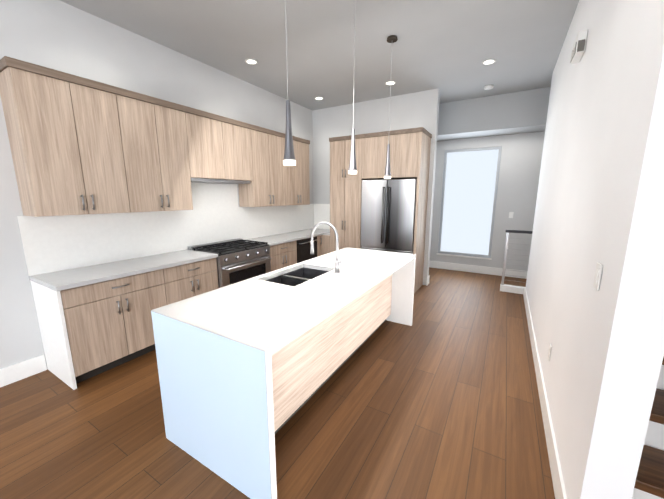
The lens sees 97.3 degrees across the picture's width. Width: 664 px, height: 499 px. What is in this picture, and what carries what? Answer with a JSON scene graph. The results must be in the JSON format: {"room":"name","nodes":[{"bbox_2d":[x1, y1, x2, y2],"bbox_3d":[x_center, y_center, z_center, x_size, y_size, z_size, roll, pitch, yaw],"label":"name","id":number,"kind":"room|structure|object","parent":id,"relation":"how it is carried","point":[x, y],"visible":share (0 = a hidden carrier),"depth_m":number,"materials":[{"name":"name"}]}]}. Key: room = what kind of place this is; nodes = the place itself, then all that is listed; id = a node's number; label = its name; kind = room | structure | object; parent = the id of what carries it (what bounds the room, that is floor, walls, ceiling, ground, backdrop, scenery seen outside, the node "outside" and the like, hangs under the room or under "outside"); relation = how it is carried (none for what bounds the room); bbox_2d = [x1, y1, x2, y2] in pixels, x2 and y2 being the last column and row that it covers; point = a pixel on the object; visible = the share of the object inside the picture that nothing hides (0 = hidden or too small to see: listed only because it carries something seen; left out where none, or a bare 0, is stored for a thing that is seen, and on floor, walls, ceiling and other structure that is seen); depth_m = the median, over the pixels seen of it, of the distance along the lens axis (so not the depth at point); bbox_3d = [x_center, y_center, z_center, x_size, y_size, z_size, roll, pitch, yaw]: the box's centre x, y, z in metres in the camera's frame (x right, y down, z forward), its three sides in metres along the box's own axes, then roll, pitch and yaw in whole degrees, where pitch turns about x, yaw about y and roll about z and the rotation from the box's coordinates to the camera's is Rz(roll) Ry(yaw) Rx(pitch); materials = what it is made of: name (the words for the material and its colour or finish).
{"room":"kitchen","nodes":[
{"label":"kitchen","id":0,"kind":"room"},
{"bbox_2d":[0,0,312,368],"bbox_3d":[-2.837,-0.507,2.480,0.150,3.380,12.550,6,12,30],"label":"wall","id":1,"kind":"structure","parent":0,"point":[59,35],"depth_m":2.81,"materials":[{"name":"paint"}]},
{"bbox_2d":[0,267,554,498],"bbox_3d":[-0.535,1.451,1.456,5.500,0.100,12.550,6,12,30],"label":"floor","id":2,"kind":"structure","parent":0,"point":[439,398],"depth_m":2.11,"materials":[{"name":"brown wood"}]},
{"bbox_2d":[0,354,46,387],"bbox_3d":[-4.309,1.557,0.166,0.016,0.160,6.190,6,12,30],"label":"baseboard","id":3,"kind":"structure","parent":2,"relation":"on","point":[21,370],"depth_m":2.65,"materials":[{"name":"white wood"}]},
{"bbox_2d":[30,268,169,389],"bbox_3d":[-2.255,0.675,2.942,0.602,0.888,0.865,6,12,30],"label":"base cabinet","id":4,"kind":"object","parent":2,"relation":"on","point":[89,331],"depth_m":2.65,"materials":[{"name":"brown wood"}]},
{"bbox_2d":[17,182,329,290],"bbox_3d":[-1.230,-0.499,4.296,0.794,0.925,4.577,6,12,30],"label":"backsplash","id":5,"kind":"structure","parent":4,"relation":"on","point":[64,252],"depth_m":3.38,"materials":[{"name":"white stone"}]},
{"bbox_2d":[0,56,131,216],"bbox_3d":[-2.395,-0.928,2.680,0.327,1.195,0.710,6,12,30],"label":"upper cabinet","id":6,"kind":"object","parent":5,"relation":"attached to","point":[80,145],"depth_m":2.51,"materials":[{"name":"brown wood"}]},
{"bbox_2d":[116,87,192,211],"bbox_3d":[-2.034,-1.039,3.281,0.327,1.195,0.710,6,12,30],"label":"upper cabinet","id":7,"kind":"object","parent":5,"relation":"attached to","point":[159,155],"depth_m":3.17,"materials":[{"name":"brown wood"}]},
{"bbox_2d":[188,107,227,179],"bbox_3d":[-1.722,-1.326,3.764,0.327,0.805,0.515,6,12,30],"label":"upper cabinet","id":8,"kind":"object","parent":5,"relation":"attached to","point":[205,129],"depth_m":3.69,"materials":[{"name":"brown wood"}]},
{"bbox_2d":[224,117,255,183],"bbox_3d":[-1.459,-1.407,4.200,0.327,0.805,0.515,6,12,30],"label":"upper cabinet","id":9,"kind":"object","parent":5,"relation":"attached to","point":[237,134],"depth_m":4.13,"materials":[{"name":"brown wood"}]},
{"bbox_2d":[238,125,287,206],"bbox_3d":[-1.140,-1.313,4.766,0.327,1.195,0.740,6,12,30],"label":"upper cabinet","id":10,"kind":"object","parent":5,"relation":"attached to","point":[270,186],"depth_m":4.62,"materials":[{"name":"brown wood"}]},
{"bbox_2d":[284,134,309,204],"bbox_3d":[-0.763,-1.429,5.393,0.327,1.195,0.740,6,12,30],"label":"upper cabinet","id":11,"kind":"object","parent":5,"relation":"attached to","point":[298,175],"depth_m":5.35,"materials":[{"name":"brown wood"}]},
{"bbox_2d":[166,258,218,303],"bbox_3d":[-1.867,0.556,3.591,0.597,0.888,0.667,6,12,30],"label":"base cabinet","id":12,"kind":"object","parent":2,"relation":"on","point":[189,280],"depth_m":3.37,"materials":[{"name":"brown wood"}]},
{"bbox_2d":[189,239,271,287],"bbox_3d":[-1.398,0.401,4.216,0.698,0.965,0.904,6,12,30],"label":"range","id":13,"kind":"object","parent":2,"relation":"on","point":[238,260],"visible":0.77,"depth_m":3.99,"materials":[{"name":"silver metal"}]},
{"bbox_2d":[151,247,415,498],"bbox_3d":[-0.068,0.696,2.820,1.002,0.890,2.652,6,12,30],"label":"kitchen island","id":14,"kind":"object","parent":2,"relation":"on","point":[248,368],"depth_m":1.82,"materials":[{"name":"white stone"}]},
{"bbox_2d":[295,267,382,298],"bbox_3d":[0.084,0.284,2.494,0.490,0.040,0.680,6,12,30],"label":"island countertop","id":15,"kind":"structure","parent":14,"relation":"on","point":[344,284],"depth_m":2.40,"materials":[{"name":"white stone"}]},
{"bbox_2d":[310,221,343,272],"bbox_3d":[-0.049,-0.035,2.794,0.332,0.472,0.136,6,12,30],"label":"faucet","id":16,"kind":"object","parent":15,"relation":"on","point":[337,266],"visible":1,"depth_m":2.71,"materials":[{"name":"silver metal"}]},
{"bbox_2d":[269,240,297,271],"bbox_3d":[-1.048,0.305,4.952,0.597,0.888,0.717,6,12,30],"label":"base cabinet","id":17,"kind":"object","parent":2,"relation":"on","point":[283,255],"depth_m":4.76,"materials":[{"name":"brown wood"}]},
{"bbox_2d":[298,236,317,262],"bbox_3d":[-0.703,0.199,5.527,0.597,0.888,0.640,6,12,30],"label":"dishwasher","id":18,"kind":"object","parent":2,"relation":"on","point":[303,244],"depth_m":5.30,"materials":[{"name":"black metal"}]},
{"bbox_2d":[318,235,321,255],"bbox_3d":[-0.505,0.138,5.856,0.597,0.888,0.137,6,12,30],"label":"base cabinet","id":19,"kind":"object","parent":2,"relation":"on","point":[319,237],"depth_m":5.68,"materials":[{"name":"brown wood"}]},
{"bbox_2d":[322,235,329,254],"bbox_3d":[0.025,0.113,5.989,0.217,0.888,0.624,6,12,30],"label":"base cabinet","id":20,"kind":"object","parent":2,"relation":"on","point":[325,238],"depth_m":5.67,"materials":[{"name":"brown wood"}]},
{"bbox_2d":[329,135,372,252],"bbox_3d":[0.395,-0.721,5.610,0.640,2.664,0.627,6,12,30],"label":"tall cabinet","id":21,"kind":"object","parent":2,"relation":"on","point":[345,188],"depth_m":5.28,"materials":[{"name":"brown wood"}]},
{"bbox_2d":[360,179,416,253],"bbox_3d":[1.055,-0.265,5.231,0.936,1.905,0.690,6,12,30],"label":"refrigerator","id":22,"kind":"object","parent":2,"relation":"on","point":[388,214],"visible":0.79,"depth_m":4.90,"materials":[{"name":"metal"}]},
{"bbox_2d":[500,230,532,293],"bbox_3d":[3.594,0.262,4.679,1.500,1.070,0.100,6,12,30],"label":"railing","id":23,"kind":"object","parent":2,"relation":"on","point":[511,288],"visible":0.33,"depth_m":4.98,"materials":[{"name":"metal"}]},
{"bbox_2d":[632,357,663,498],"bbox_3d":[2.444,-0.131,2.091,0.988,2.781,3.352,6,12,30],"label":"stairs","id":24,"kind":"structure","parent":2,"relation":"on","point":[649,482],"depth_m":1.42,"materials":[{"name":"brown wood"}]},
{"bbox_2d":[60,0,578,110],"bbox_3d":[-0.535,-1.971,0.825,5.500,0.100,12.550,6,12,30],"label":"ceiling","id":25,"kind":"structure","parent":0,"point":[447,48],"depth_m":3.33,"materials":[{"name":"paint"}]},
{"bbox_2d":[245,59,257,64],"bbox_3d":[-1.061,-2.471,3.843,0.164,0.006,0.164,6,12,30],"label":"recessed light","id":26,"kind":"object","parent":25,"relation":"in","point":[251,61],"visible":1,"depth_m":3.83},
{"bbox_2d":[283,0,295,165],"bbox_3d":[-0.284,-1.320,1.816,0.120,1.537,0.120,6,12,30],"label":"pendant light","id":27,"kind":"object","parent":25,"relation":"hanging from","point":[289,158],"visible":1,"depth_m":1.90,"materials":[{"name":"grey metal"}]},
{"bbox_2d":[348,1,356,173],"bbox_3d":[0.195,-1.467,2.612,0.120,1.537,0.120,6,12,30],"label":"pendant light","id":28,"kind":"object","parent":25,"relation":"hanging from","point":[352,167],"visible":1,"depth_m":2.69,"materials":[{"name":"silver metal"}]},
{"bbox_2d":[385,81,395,84],"bbox_3d":[0.916,-2.607,4.579,0.164,0.006,0.164,6,12,30],"label":"recessed light","id":29,"kind":"object","parent":25,"relation":"in","point":[392,83],"visible":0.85,"depth_m":4.58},
{"bbox_2d":[384,35,397,178],"bbox_3d":[0.673,-1.614,3.407,0.120,1.537,0.120,6,12,30],"label":"pendant light","id":30,"kind":"object","parent":25,"relation":"hanging from","point":[391,39],"visible":1,"depth_m":3.47,"materials":[{"name":"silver metal"}]},
{"bbox_2d":[482,59,495,64],"bbox_3d":[2.069,-2.472,3.851,0.164,0.006,0.164,6,12,30],"label":"recessed light","id":31,"kind":"object","parent":25,"relation":"in","point":[488,61],"visible":0.98,"depth_m":3.85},
{"bbox_2d":[484,85,493,89],"bbox_3d":[2.530,-2.615,4.717,0.136,0.040,0.136,6,12,30],"label":"smoke detector","id":32,"kind":"object","parent":25,"relation":"attached to","point":[487,87],"visible":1,"depth_m":4.68,"materials":[{"name":"white plastic"}]},
{"bbox_2d":[312,88,439,284],"bbox_3d":[0.711,-1.121,5.809,2.510,3.380,0.150,6,12,30],"label":"wall","id":33,"kind":"structure","parent":0,"point":[415,110],"depth_m":5.41,"materials":[{"name":"paint"}]},
{"bbox_2d":[361,127,428,179],"bbox_3d":[1.084,-1.595,5.035,0.960,0.735,0.627,6,12,30],"label":"upper cabinet","id":34,"kind":"object","parent":33,"relation":"attached to","point":[410,153],"depth_m":4.73,"materials":[{"name":"brown wood"}]},
{"bbox_2d":[430,131,544,270],"bbox_3d":[3.009,-1.186,6.163,4.300,3.380,0.150,6,12,30],"label":"wall","id":35,"kind":"structure","parent":0,"point":[520,167],"depth_m":5.81,"materials":[{"name":"paint"}]},
{"bbox_2d":[436,146,501,259],"bbox_3d":[2.900,-0.967,6.245,1.110,2.279,0.160,6,12,30],"label":"window","id":36,"kind":"structure","parent":35,"relation":"in","point":[469,194],"depth_m":6.22,"materials":[{"name":"white glass"}]},
{"bbox_2d":[429,261,527,278],"bbox_3d":[2.967,0.410,6.385,4.300,0.160,0.016,6,12,30],"label":"baseboard","id":37,"kind":"structure","parent":35,"relation":"attached to","point":[433,264],"depth_m":6.28,"materials":[{"name":"white wood"}]},
{"bbox_2d":[437,87,550,140],"bbox_3d":[2.810,-2.501,5.578,4.294,0.577,0.627,6,12,30],"label":"ceiling soffit","id":38,"kind":"structure","parent":0,"point":[520,112],"depth_m":5.21,"materials":[{"name":"paint"}]},
{"bbox_2d":[526,0,663,498],"bbox_3d":[2.203,-0.556,2.747,0.150,3.380,4.150,6,12,30],"label":"wall","id":39,"kind":"structure","parent":0,"point":[600,195],"depth_m":1.32,"materials":[{"name":"white paint"}]},
{"bbox_2d":[523,287,566,498],"bbox_3d":[2.133,1.020,3.080,0.019,0.160,4.182,6,12,30],"label":"baseboard","id":40,"kind":"structure","parent":39,"relation":"attached to","point":[556,472],"depth_m":2.03,"materials":[{"name":"white wood"}]},
{"bbox_2d":[548,343,551,360],"bbox_3d":[1.671,0.787,2.246,0.009,0.120,0.075,6,12,30],"label":"outlet","id":41,"kind":"object","parent":39,"relation":"attached to","point":[549,350],"visible":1,"depth_m":2.23,"materials":[{"name":"white plastic"}]},
{"bbox_2d":[570,30,587,63],"bbox_3d":[1.886,-1.544,2.234,0.060,0.150,0.213,6,12,30],"label":"air vent","id":42,"kind":"object","parent":39,"relation":"in","point":[579,47],"visible":1,"depth_m":2.16,"materials":[{"name":"white plastic"}]},
{"bbox_2d":[593,262,602,290],"bbox_3d":[1.213,0.121,1.335,0.010,0.120,0.075,6,12,30],"label":"light switch","id":43,"kind":"object","parent":39,"relation":"attached to","point":[598,273],"visible":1,"depth_m":1.32,"materials":[{"name":"white plastic"}]}
]}

